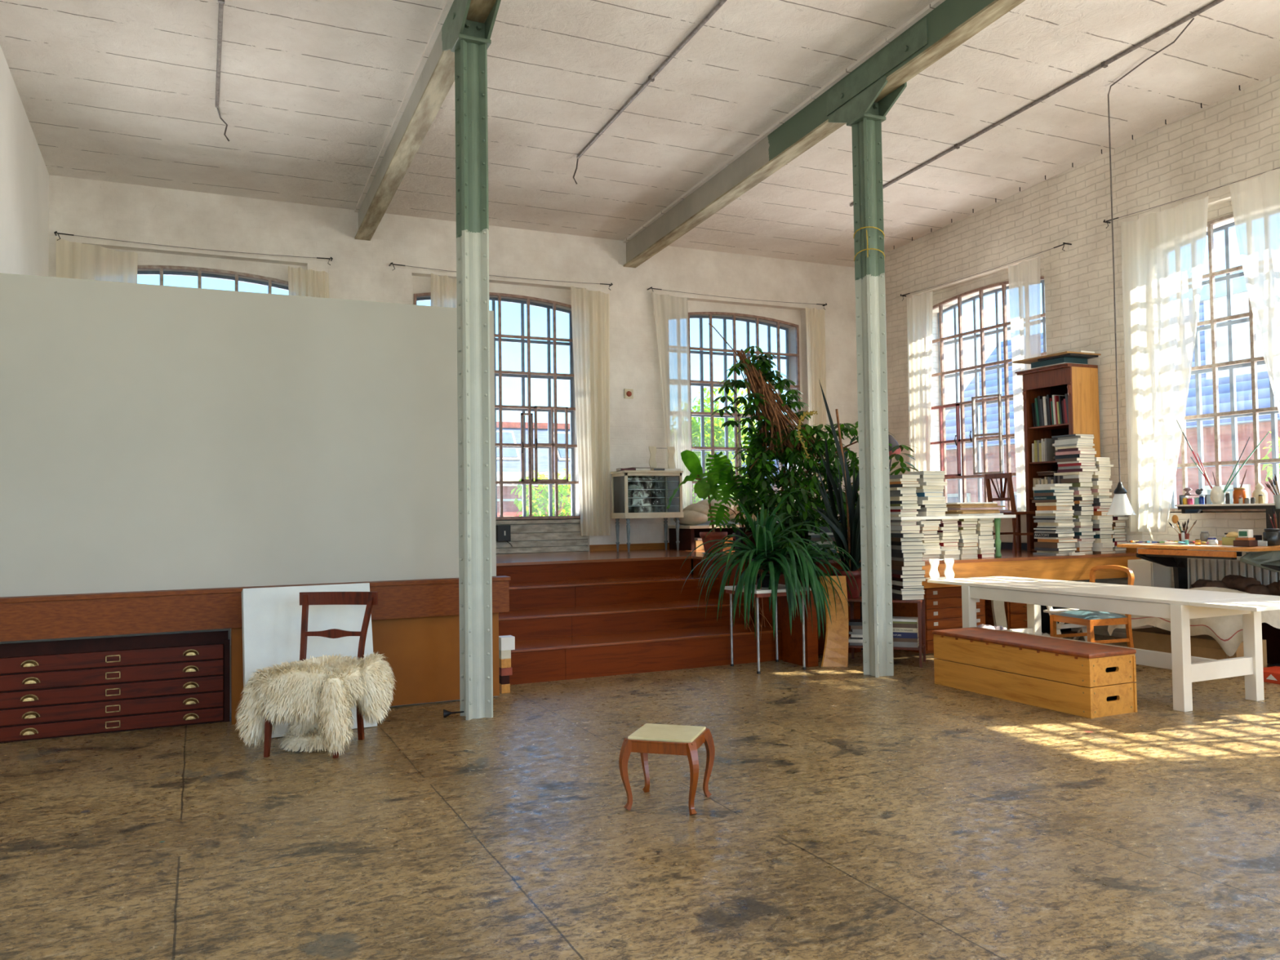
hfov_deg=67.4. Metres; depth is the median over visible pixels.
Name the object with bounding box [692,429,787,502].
house
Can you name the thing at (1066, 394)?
book
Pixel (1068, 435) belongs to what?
book
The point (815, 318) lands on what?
curtain
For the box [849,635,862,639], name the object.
book
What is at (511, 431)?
house
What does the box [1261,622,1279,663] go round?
chest
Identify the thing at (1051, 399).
book
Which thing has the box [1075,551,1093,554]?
book
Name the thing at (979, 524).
book
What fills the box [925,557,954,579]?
vases
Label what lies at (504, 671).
wood block
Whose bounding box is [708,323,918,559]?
plant
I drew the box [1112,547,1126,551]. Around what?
book
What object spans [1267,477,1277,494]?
brush
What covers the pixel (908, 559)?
book
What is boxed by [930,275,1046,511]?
window
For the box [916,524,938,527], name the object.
book
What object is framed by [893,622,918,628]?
book
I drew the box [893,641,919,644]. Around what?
book
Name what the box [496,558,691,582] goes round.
step
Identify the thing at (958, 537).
book
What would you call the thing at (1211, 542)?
jar
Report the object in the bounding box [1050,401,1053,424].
book
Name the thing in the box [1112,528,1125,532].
book
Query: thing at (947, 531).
book
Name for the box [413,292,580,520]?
window
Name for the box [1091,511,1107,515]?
book
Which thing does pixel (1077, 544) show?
book
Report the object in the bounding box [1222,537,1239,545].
box
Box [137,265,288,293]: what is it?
window
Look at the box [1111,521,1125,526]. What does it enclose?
book
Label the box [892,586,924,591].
book
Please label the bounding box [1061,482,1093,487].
book
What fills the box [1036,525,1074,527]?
book
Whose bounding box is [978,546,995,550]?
book
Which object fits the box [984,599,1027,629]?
dresser
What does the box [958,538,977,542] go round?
book
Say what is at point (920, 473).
book
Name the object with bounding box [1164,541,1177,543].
paint tube
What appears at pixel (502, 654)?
wood block
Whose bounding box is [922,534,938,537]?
book
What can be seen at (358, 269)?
wall
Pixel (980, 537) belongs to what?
book
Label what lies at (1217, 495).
vase
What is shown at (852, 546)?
plant
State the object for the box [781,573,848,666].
planter
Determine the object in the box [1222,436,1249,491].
stick
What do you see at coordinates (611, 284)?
curtain rod
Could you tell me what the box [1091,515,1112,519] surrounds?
book
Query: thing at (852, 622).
book
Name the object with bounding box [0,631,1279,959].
floor
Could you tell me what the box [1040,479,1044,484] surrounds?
book
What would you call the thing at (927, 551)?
book
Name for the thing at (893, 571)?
book
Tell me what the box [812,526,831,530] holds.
book
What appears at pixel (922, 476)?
book
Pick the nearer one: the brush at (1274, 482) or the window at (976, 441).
the brush at (1274, 482)
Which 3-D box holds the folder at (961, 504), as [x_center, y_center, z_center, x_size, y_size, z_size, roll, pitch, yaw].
[3.473,0.255,10.141,0.521,0.022,0.305,0,-2,-25]
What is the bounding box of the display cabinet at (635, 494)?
[610,470,683,552]
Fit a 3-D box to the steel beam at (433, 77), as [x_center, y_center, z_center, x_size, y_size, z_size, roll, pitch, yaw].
[-0.190,-3.866,4.903,0.190,1.128,15.790,0,-2,-25]
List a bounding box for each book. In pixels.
[616,468,635,471]
[635,467,650,470]
[650,468,664,470]
[664,468,679,471]
[808,530,832,533]
[808,532,833,534]
[808,541,832,544]
[810,534,834,537]
[810,537,835,541]
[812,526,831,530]
[812,543,834,546]
[814,546,835,550]
[848,619,862,626]
[848,629,862,634]
[848,635,862,643]
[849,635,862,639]
[849,642,862,645]
[850,625,862,629]
[851,634,862,637]
[852,629,862,632]
[888,474,919,479]
[889,478,917,481]
[889,481,919,484]
[889,484,919,487]
[889,487,916,490]
[889,489,916,494]
[889,493,916,497]
[889,496,917,501]
[889,500,917,504]
[889,503,918,506]
[889,506,920,509]
[889,509,917,511]
[889,511,918,514]
[890,514,916,516]
[890,520,919,521]
[890,521,916,525]
[890,524,919,530]
[890,529,919,533]
[890,533,924,537]
[890,537,922,542]
[890,541,923,546]
[890,545,924,550]
[891,549,925,553]
[891,551,922,558]
[891,556,922,561]
[891,560,925,566]
[891,564,922,570]
[891,568,925,574]
[891,573,924,577]
[891,577,925,582]
[891,583,924,588]
[892,580,922,586]
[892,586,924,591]
[892,589,924,594]
[892,592,924,599]
[892,616,918,622]
[892,621,918,623]
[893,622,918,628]
[893,627,918,632]
[893,631,918,638]
[893,637,918,642]
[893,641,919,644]
[893,643,919,647]
[909,471,945,475]
[915,485,944,488]
[915,488,942,493]
[915,492,943,497]
[915,511,945,515]
[916,478,943,482]
[916,499,946,504]
[916,507,946,511]
[916,520,941,524]
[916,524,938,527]
[917,496,946,500]
[917,504,946,507]
[918,481,947,485]
[920,474,945,478]
[920,526,938,530]
[920,530,937,534]
[921,537,939,540]
[921,539,940,542]
[921,557,939,560]
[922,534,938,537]
[922,542,939,546]
[922,549,941,554]
[922,554,940,558]
[924,545,940,549]
[925,519,959,520]
[937,529,958,532]
[937,532,959,536]
[938,523,957,527]
[938,526,958,530]
[938,535,960,539]
[939,539,958,542]
[939,542,958,546]
[939,550,959,555]
[939,554,959,559]
[940,520,957,523]
[940,546,958,550]
[957,518,977,521]
[957,520,977,524]
[957,524,976,527]
[957,529,976,534]
[957,542,977,546]
[958,526,977,529]
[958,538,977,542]
[958,546,978,550]
[959,533,977,536]
[959,553,977,559]
[960,536,977,538]
[960,549,977,554]
[976,523,994,526]
[976,526,993,531]
[976,530,992,535]
[977,518,994,519]
[977,520,993,523]
[977,535,994,539]
[977,539,994,543]
[977,543,994,547]
[977,549,994,554]
[977,553,994,558]
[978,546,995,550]
[1031,403,1035,426]
[1031,443,1034,462]
[1031,499,1073,502]
[1032,486,1069,490]
[1032,515,1072,518]
[1032,552,1069,555]
[1033,492,1073,496]
[1033,495,1074,499]
[1033,519,1073,522]
[1033,528,1071,529]
[1033,533,1075,537]
[1034,398,1039,426]
[1034,402,1037,426]
[1034,440,1036,462]
[1034,489,1074,493]
[1034,530,1074,533]
[1034,537,1073,539]
[1034,542,1075,548]
[1034,547,1076,551]
[1035,442,1037,462]
[1035,484,1072,487]
[1035,502,1074,506]
[1035,510,1074,513]
[1035,512,1073,515]
[1035,517,1075,519]
[1035,528,1072,531]
[1036,440,1041,462]
[1036,471,1057,473]
[1036,505,1072,510]
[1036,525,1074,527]
[1036,526,1074,528]
[1036,550,1075,553]
[1037,395,1046,426]
[1037,472,1053,475]
[1037,522,1075,525]
[1037,538,1077,542]
[1039,399,1044,426]
[1039,443,1041,462]
[1040,439,1044,461]
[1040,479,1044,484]
[1042,396,1047,425]
[1043,441,1044,461]
[1044,438,1055,461]
[1045,399,1048,425]
[1046,394,1052,425]
[1049,398,1052,424]
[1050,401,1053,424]
[1051,434,1093,438]
[1052,395,1065,424]
[1053,395,1058,424]
[1053,440,1093,445]
[1053,471,1057,484]
[1053,471,1093,475]
[1054,438,1093,443]
[1054,443,1094,447]
[1054,453,1095,459]
[1055,445,1093,448]
[1055,450,1097,455]
[1055,457,1095,462]
[1056,401,1060,424]
[1057,401,1061,423]
[1057,435,1094,439]
[1057,448,1094,452]
[1057,461,1095,464]
[1057,462,1095,466]
[1057,465,1096,469]
[1057,468,1098,472]
[1058,395,1065,423]
[1060,478,1091,483]
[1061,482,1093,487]
[1062,400,1065,423]
[1062,474,1093,478]
[1063,398,1067,423]
[1064,393,1068,422]
[1069,487,1090,490]
[1069,551,1085,555]
[1071,506,1093,511]
[1071,527,1093,532]
[1072,503,1092,506]
[1072,515,1091,518]
[1072,518,1091,521]
[1073,490,1092,494]
[1073,494,1093,497]
[1073,496,1093,501]
[1073,500,1093,503]
[1073,511,1093,515]
[1073,521,1093,525]
[1073,535,1093,538]
[1074,525,1092,528]
[1074,531,1095,535]
[1075,540,1093,542]
[1075,542,1093,547]
[1075,546,1092,551]
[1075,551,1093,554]
[1076,538,1094,541]
[1089,484,1111,488]
[1090,488,1109,493]
[1091,478,1109,480]
[1091,480,1112,485]
[1091,492,1112,495]
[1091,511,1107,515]
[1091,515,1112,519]
[1091,519,1112,524]
[1091,546,1113,551]
[1092,475,1111,478]
[1092,502,1111,506]
[1092,524,1112,528]
[1092,528,1112,530]
[1092,542,1114,547]
[1092,551,1115,554]
[1093,471,1111,475]
[1093,495,1109,497]
[1093,497,1111,502]
[1093,506,1110,508]
[1093,508,1109,511]
[1093,530,1114,533]
[1093,533,1111,538]
[1093,537,1113,542]
[1094,457,1110,461]
[1095,461,1110,464]
[1095,464,1114,466]
[1096,466,1111,471]
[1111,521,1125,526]
[1111,526,1124,528]
[1111,532,1126,534]
[1111,533,1125,537]
[1112,515,1125,516]
[1112,516,1128,519]
[1112,520,1124,522]
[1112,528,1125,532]
[1112,537,1125,541]
[1112,541,1127,545]
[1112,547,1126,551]
[1115,550,1126,552]
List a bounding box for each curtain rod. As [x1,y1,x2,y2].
[53,231,333,265]
[388,262,613,289]
[647,286,826,309]
[900,242,1071,301]
[1102,167,1279,228]
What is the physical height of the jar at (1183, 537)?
0.131 m
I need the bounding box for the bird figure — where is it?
[1195,488,1203,494]
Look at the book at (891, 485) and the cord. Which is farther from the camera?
the book at (891, 485)
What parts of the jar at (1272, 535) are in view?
lid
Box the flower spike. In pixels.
[795,410,817,458]
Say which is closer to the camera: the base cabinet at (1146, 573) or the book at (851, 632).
the book at (851, 632)
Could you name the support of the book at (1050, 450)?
on the bookcase at (1079, 381)
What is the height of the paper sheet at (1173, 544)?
0.004 m
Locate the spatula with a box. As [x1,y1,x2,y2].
[1147,527,1154,541]
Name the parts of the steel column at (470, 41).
cap plate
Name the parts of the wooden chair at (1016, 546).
leg, rail, rail, leg, seat, leg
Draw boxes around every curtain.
[56,236,137,283]
[288,266,328,297]
[430,273,457,307]
[570,285,610,536]
[651,291,692,509]
[805,306,826,510]
[906,291,933,471]
[1008,256,1040,511]
[1120,195,1208,532]
[1229,168,1279,415]
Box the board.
[991,600,1007,629]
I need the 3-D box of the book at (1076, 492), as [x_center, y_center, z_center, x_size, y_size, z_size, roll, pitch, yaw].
[4.835,0.130,10.600,0.205,0.043,0.207,0,-2,-25]
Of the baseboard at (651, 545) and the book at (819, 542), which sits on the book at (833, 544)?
the book at (819, 542)
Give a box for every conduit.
[215,0,229,141]
[573,0,727,184]
[849,0,1224,206]
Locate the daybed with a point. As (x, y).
(687, 534)
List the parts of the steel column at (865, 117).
cap plate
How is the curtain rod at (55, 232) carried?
attached to the wall at (358, 269)
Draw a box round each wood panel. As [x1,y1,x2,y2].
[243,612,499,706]
[747,557,861,655]
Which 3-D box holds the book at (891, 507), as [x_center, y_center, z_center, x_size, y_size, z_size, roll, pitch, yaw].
[2.657,0.272,9.755,0.241,0.030,0.303,0,-2,-27]
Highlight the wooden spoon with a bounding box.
[1171,515,1181,533]
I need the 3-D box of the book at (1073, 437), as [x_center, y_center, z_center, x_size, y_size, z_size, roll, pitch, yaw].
[4.828,-0.476,10.628,0.232,0.026,0.289,0,-2,-28]
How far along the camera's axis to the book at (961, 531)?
9.94 m
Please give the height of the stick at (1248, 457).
0.678 m
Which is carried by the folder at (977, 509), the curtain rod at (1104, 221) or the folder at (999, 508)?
the folder at (999, 508)
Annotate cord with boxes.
[853,226,884,261]
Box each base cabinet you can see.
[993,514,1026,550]
[1127,559,1171,629]
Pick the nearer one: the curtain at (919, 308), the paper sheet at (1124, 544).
the paper sheet at (1124, 544)
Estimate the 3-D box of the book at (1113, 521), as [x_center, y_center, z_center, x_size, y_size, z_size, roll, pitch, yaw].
[5.295,0.450,10.787,0.202,0.021,0.214,0,-2,-21]
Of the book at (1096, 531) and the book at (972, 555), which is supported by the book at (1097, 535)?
the book at (1096, 531)
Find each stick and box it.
[1176,419,1212,488]
[1190,457,1211,488]
[1196,453,1212,488]
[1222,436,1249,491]
[1223,431,1269,493]
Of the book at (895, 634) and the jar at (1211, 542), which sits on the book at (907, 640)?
the book at (895, 634)
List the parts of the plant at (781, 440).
stem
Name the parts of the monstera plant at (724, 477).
stem, pot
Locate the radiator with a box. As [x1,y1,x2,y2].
[1186,557,1279,588]
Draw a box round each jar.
[1181,530,1185,544]
[1182,497,1187,504]
[1186,497,1193,504]
[1194,497,1199,504]
[1195,538,1200,545]
[1199,496,1204,504]
[1200,531,1209,542]
[1207,537,1216,539]
[1207,539,1217,545]
[1225,492,1230,503]
[1238,497,1243,503]
[1244,497,1248,503]
[1250,497,1255,503]
[1252,483,1267,503]
[1257,494,1263,503]
[1262,528,1279,546]
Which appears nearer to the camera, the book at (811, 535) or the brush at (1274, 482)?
the brush at (1274, 482)
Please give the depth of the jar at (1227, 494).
9.61 m
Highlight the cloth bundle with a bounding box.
[976,623,1006,630]
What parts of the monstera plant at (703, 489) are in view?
stem, pot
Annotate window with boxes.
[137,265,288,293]
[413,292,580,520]
[688,311,800,515]
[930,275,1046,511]
[1169,213,1279,512]
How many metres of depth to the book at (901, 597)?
9.12 m
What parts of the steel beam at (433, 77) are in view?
splice plate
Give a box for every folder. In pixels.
[941,509,999,511]
[945,511,999,514]
[945,513,1003,515]
[946,502,996,504]
[946,503,997,506]
[946,505,1005,507]
[946,506,1002,510]
[1037,353,1097,360]
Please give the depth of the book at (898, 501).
9.66 m
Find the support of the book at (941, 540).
on the book at (951, 544)
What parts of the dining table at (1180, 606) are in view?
leg, leg, leg, leg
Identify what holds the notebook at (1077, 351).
on the portfolio
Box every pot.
[1177,533,1189,541]
[1273,494,1279,508]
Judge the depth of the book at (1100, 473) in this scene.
10.58 m
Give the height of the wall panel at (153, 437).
3.185 m
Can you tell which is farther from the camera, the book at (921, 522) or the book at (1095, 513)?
the book at (1095, 513)
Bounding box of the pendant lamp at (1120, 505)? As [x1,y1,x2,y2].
[1106,17,1194,515]
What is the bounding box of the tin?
[1237,529,1253,537]
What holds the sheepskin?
on the chair at (306, 598)
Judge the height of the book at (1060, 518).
0.018 m
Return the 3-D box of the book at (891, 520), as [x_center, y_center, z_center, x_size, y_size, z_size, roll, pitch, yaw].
[2.660,0.393,9.722,0.244,0.040,0.245,0,-2,-25]
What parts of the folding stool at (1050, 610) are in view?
leg, seat, leg, leg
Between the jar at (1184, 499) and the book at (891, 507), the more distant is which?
the jar at (1184, 499)
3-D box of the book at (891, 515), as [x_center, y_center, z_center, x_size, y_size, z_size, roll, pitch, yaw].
[2.641,0.350,9.768,0.232,0.022,0.252,0,-2,-25]
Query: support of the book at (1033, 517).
on the book at (1060, 518)
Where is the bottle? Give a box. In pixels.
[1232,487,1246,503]
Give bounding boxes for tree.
[510,468,571,516]
[691,379,755,503]
[1260,431,1279,485]
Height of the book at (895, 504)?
0.023 m
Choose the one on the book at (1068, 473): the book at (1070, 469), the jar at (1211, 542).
the book at (1070, 469)
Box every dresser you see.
[893,586,985,653]
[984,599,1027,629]
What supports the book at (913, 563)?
on the book at (895, 567)
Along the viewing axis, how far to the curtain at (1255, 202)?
9.32 m
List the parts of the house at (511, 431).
skylight frame, cornice, skylight frame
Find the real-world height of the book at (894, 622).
0.018 m
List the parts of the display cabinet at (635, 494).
leg, glass, leg, panel, frame, leg, glass, leg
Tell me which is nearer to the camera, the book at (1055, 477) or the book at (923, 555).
the book at (923, 555)
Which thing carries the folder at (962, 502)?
on the folder at (961, 504)
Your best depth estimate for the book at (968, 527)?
9.93 m
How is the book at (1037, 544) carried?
on the book at (1035, 548)
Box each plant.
[666,449,730,555]
[681,489,860,638]
[705,428,775,553]
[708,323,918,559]
[809,379,920,598]
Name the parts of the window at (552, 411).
sill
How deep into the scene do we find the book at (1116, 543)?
10.66 m
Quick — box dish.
[1183,487,1191,494]
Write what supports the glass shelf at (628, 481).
attached to the display cabinet at (635, 494)
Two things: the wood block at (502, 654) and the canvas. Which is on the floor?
the canvas
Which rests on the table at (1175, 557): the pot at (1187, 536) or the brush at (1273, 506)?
the pot at (1187, 536)
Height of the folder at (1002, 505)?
0.016 m
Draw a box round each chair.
[263,591,377,758]
[984,472,1035,552]
[1049,564,1134,648]
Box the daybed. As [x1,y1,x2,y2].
[667,524,751,551]
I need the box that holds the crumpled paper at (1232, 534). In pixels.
[1226,531,1238,537]
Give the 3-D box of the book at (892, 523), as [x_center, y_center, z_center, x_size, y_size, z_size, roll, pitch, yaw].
[2.650,0.431,9.725,0.201,0.036,0.222,0,-2,-25]
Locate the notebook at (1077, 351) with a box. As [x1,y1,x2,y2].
[1076,351,1094,353]
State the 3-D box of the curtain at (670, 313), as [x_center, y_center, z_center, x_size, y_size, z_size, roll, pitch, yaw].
[0.451,-1.107,13.691,0.600,3.170,0.083,0,-2,-25]
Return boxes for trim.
[0,575,511,641]
[231,627,243,724]
[495,519,588,553]
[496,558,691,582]
[670,515,925,524]
[693,559,738,600]
[738,562,748,601]
[859,555,1141,587]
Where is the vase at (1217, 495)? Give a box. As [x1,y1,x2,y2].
[1209,485,1225,504]
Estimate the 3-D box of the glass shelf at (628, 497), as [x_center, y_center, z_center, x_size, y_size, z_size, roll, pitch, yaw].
[0.094,0.230,13.019,0.800,0.006,0.430,0,-2,-25]
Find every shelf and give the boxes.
[627,480,679,482]
[627,488,679,490]
[627,497,679,498]
[627,505,679,506]
[848,643,924,650]
[1174,503,1275,513]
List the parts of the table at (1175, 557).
swing arm, rail, under frame, swing arm, steel plate, slotted arm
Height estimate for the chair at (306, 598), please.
0.983 m
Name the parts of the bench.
leg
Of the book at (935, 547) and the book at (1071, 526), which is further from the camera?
the book at (1071, 526)
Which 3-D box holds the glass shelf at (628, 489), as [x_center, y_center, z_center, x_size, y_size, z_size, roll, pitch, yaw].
[0.093,0.120,13.023,0.800,0.006,0.430,0,-2,-25]
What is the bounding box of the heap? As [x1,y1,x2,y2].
[1191,574,1279,595]
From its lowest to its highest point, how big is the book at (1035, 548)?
0.030 m
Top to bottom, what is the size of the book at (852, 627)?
0.033 m
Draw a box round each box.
[495,524,512,546]
[694,540,704,550]
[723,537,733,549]
[932,626,1137,718]
[1031,356,1087,368]
[1126,626,1266,667]
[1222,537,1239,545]
[1233,540,1257,546]
[1235,537,1255,540]
[1253,534,1262,540]
[1257,540,1267,546]
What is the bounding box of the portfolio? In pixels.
[1012,351,1101,364]
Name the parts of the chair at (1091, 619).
leg, seat rail, leg, leg, seat rail, rail, leg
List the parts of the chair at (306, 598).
leg, leg, rail, leg, rail, leg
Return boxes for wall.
[0,44,48,276]
[48,174,859,641]
[860,588,1071,649]
[884,72,1279,638]
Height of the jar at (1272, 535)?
0.161 m
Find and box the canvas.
[241,582,377,737]
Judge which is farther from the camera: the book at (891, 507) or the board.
the board
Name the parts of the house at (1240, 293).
pane, pane, pane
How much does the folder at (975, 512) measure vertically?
0.022 m
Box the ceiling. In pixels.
[0,0,1279,266]
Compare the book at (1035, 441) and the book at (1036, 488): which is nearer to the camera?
the book at (1036, 488)
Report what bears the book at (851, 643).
on the table at (921, 603)
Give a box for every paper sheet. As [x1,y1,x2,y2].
[1124,543,1163,544]
[1160,543,1201,546]
[1187,545,1226,546]
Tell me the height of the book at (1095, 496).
0.027 m
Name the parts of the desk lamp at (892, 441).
lamp arm, lamp shade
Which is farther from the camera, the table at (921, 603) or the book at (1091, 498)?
the book at (1091, 498)
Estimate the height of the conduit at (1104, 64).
0.677 m
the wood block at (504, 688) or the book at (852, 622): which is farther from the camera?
the book at (852, 622)
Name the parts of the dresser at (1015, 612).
drawer, drawer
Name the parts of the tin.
green panel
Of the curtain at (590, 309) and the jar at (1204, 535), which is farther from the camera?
the curtain at (590, 309)
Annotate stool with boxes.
[618,723,715,815]
[1043,605,1087,641]
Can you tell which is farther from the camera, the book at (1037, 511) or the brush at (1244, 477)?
the book at (1037, 511)
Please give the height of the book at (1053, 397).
0.347 m
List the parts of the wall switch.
switch knob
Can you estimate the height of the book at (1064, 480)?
0.048 m
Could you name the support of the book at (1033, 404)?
on the bookcase at (1079, 381)
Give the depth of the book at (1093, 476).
10.57 m
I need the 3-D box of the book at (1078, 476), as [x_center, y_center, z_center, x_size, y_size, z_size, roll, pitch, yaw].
[4.839,-0.047,10.607,0.202,0.037,0.220,0,-2,-22]
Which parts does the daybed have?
board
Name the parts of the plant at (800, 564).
pot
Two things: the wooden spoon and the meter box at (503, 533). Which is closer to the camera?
the wooden spoon
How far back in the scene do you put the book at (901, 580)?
9.12 m
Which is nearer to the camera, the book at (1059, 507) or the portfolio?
the book at (1059, 507)
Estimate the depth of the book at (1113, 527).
10.70 m
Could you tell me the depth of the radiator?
9.72 m
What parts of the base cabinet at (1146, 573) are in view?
door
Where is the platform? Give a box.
[496,546,1137,565]
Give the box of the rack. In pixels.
[1179,494,1211,504]
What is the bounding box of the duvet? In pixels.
[673,493,780,525]
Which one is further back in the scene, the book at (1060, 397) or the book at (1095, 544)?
the book at (1060, 397)
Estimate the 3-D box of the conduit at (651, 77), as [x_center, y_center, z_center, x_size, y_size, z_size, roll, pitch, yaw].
[2.050,-4.018,4.739,0.086,0.882,13.409,0,-2,-25]
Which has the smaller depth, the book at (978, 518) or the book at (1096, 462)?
the book at (978, 518)
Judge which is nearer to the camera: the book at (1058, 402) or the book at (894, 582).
the book at (894, 582)
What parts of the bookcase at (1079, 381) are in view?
panel, shelf, shelf, cornice, panel, panel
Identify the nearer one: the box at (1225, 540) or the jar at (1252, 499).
the box at (1225, 540)
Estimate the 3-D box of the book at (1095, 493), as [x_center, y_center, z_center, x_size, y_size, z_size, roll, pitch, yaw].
[5.073,0.147,10.676,0.209,0.033,0.261,0,-2,-25]
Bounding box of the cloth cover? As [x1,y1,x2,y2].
[1107,586,1279,656]
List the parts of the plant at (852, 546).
pot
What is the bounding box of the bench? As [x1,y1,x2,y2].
[890,515,1016,557]
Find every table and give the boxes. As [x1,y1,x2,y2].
[724,583,811,674]
[847,595,925,667]
[927,575,1279,711]
[1116,540,1279,666]
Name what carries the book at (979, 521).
on the book at (979, 524)
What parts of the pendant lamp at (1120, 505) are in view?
lamp shade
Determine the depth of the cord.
8.64 m
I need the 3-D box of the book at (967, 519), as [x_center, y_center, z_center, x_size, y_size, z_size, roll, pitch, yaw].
[3.370,0.406,10.051,0.198,0.028,0.273,0,-2,-25]
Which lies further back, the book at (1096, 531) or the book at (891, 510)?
the book at (1096, 531)
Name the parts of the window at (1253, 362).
sill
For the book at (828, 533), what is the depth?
10.09 m
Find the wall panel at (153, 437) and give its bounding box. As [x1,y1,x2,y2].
[0,272,496,713]
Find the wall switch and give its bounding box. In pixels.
[623,388,633,399]
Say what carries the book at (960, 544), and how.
on the book at (973, 547)
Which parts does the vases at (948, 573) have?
panel, panel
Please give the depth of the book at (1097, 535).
10.58 m
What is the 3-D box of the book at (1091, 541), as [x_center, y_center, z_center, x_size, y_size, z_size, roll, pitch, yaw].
[4.831,0.670,10.598,0.226,0.021,0.243,0,-2,-25]
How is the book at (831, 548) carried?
on the book
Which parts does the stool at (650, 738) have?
leg, leg, seat, leg, leg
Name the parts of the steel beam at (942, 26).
splice plate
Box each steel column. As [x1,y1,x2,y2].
[442,0,501,719]
[828,75,906,677]
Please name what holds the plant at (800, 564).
on the table at (764, 592)
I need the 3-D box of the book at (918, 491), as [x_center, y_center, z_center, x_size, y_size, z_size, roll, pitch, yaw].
[2.958,0.103,9.897,0.260,0.035,0.206,0,-2,-25]
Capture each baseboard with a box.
[589,537,848,551]
[1125,547,1137,552]
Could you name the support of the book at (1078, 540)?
on the book at (1091, 541)
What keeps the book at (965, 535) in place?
on the book at (962, 537)
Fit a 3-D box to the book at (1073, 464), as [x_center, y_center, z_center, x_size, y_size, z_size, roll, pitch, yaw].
[4.832,-0.178,10.619,0.241,0.030,0.294,0,-2,-28]
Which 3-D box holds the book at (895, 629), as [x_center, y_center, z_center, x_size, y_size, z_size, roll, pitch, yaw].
[2.531,1.422,9.239,0.290,0.042,0.221,-2,-2,22]
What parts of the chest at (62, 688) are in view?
cup handle, cup handle, cup handle, cup handle, cup handle, drawer, drawer, drawer, drawer, drawer, cup handle, cup handle, cup handle, cup handle, cup handle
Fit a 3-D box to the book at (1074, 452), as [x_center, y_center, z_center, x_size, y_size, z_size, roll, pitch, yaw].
[4.831,-0.307,10.632,0.277,0.035,0.314,0,-2,-28]
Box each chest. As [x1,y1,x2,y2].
[0,630,230,742]
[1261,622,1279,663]
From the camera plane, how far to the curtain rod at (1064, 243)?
12.40 m
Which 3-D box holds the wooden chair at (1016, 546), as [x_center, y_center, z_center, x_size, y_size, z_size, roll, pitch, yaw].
[4.399,0.370,11.258,0.506,0.922,0.430,0,-2,-21]
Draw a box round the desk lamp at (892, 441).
[888,435,901,475]
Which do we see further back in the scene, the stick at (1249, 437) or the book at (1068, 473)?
the book at (1068, 473)
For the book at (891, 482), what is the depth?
9.65 m
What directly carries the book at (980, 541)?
on the book at (980, 545)
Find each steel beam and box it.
[354,0,496,240]
[622,0,1025,267]
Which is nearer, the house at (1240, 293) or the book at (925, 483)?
the book at (925, 483)
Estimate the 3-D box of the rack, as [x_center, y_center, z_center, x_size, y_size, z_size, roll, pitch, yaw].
[5.749,0.193,9.936,0.080,0.098,0.300,0,-2,-25]
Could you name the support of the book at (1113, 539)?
on the book at (1116, 543)
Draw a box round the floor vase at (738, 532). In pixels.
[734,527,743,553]
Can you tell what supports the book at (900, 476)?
on the book at (899, 479)
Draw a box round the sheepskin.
[234,651,396,755]
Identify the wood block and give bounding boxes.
[498,635,515,650]
[498,649,511,658]
[498,657,511,668]
[498,666,512,675]
[498,675,509,684]
[499,683,510,693]
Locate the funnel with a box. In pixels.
[443,709,463,717]
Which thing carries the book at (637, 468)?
on the display cabinet at (635, 494)
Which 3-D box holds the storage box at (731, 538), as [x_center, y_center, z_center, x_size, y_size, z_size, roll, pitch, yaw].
[1.117,0.863,13.295,0.200,0.160,0.340,0,-2,-25]
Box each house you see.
[496,421,570,516]
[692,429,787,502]
[943,264,1279,509]
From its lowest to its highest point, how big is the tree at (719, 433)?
11.914 m
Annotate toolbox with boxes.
[1262,666,1279,684]
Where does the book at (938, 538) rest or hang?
on the book at (937, 540)
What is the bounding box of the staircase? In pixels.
[498,574,782,684]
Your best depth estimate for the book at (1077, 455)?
10.54 m
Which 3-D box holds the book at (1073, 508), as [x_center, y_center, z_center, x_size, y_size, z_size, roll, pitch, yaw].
[4.843,0.306,10.609,0.195,0.050,0.263,0,-2,-25]
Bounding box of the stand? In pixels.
[1266,508,1279,528]
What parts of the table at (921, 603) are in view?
leg, leg, leg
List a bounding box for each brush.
[1240,470,1246,487]
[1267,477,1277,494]
[1272,478,1279,494]
[1272,506,1276,528]
[1274,473,1279,494]
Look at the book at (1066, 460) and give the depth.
10.51 m
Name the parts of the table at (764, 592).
leg, leg, table frame, leg, leg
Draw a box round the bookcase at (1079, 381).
[1014,363,1100,551]
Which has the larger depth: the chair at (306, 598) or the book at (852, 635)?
the book at (852, 635)
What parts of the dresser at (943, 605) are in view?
drawer, drawer, drawer, drawer, drawer, drawer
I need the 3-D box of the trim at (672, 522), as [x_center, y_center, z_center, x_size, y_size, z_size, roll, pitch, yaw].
[-0.700,0.733,12.886,11.486,0.445,3.310,-1,-2,-5]
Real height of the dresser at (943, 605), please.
0.690 m

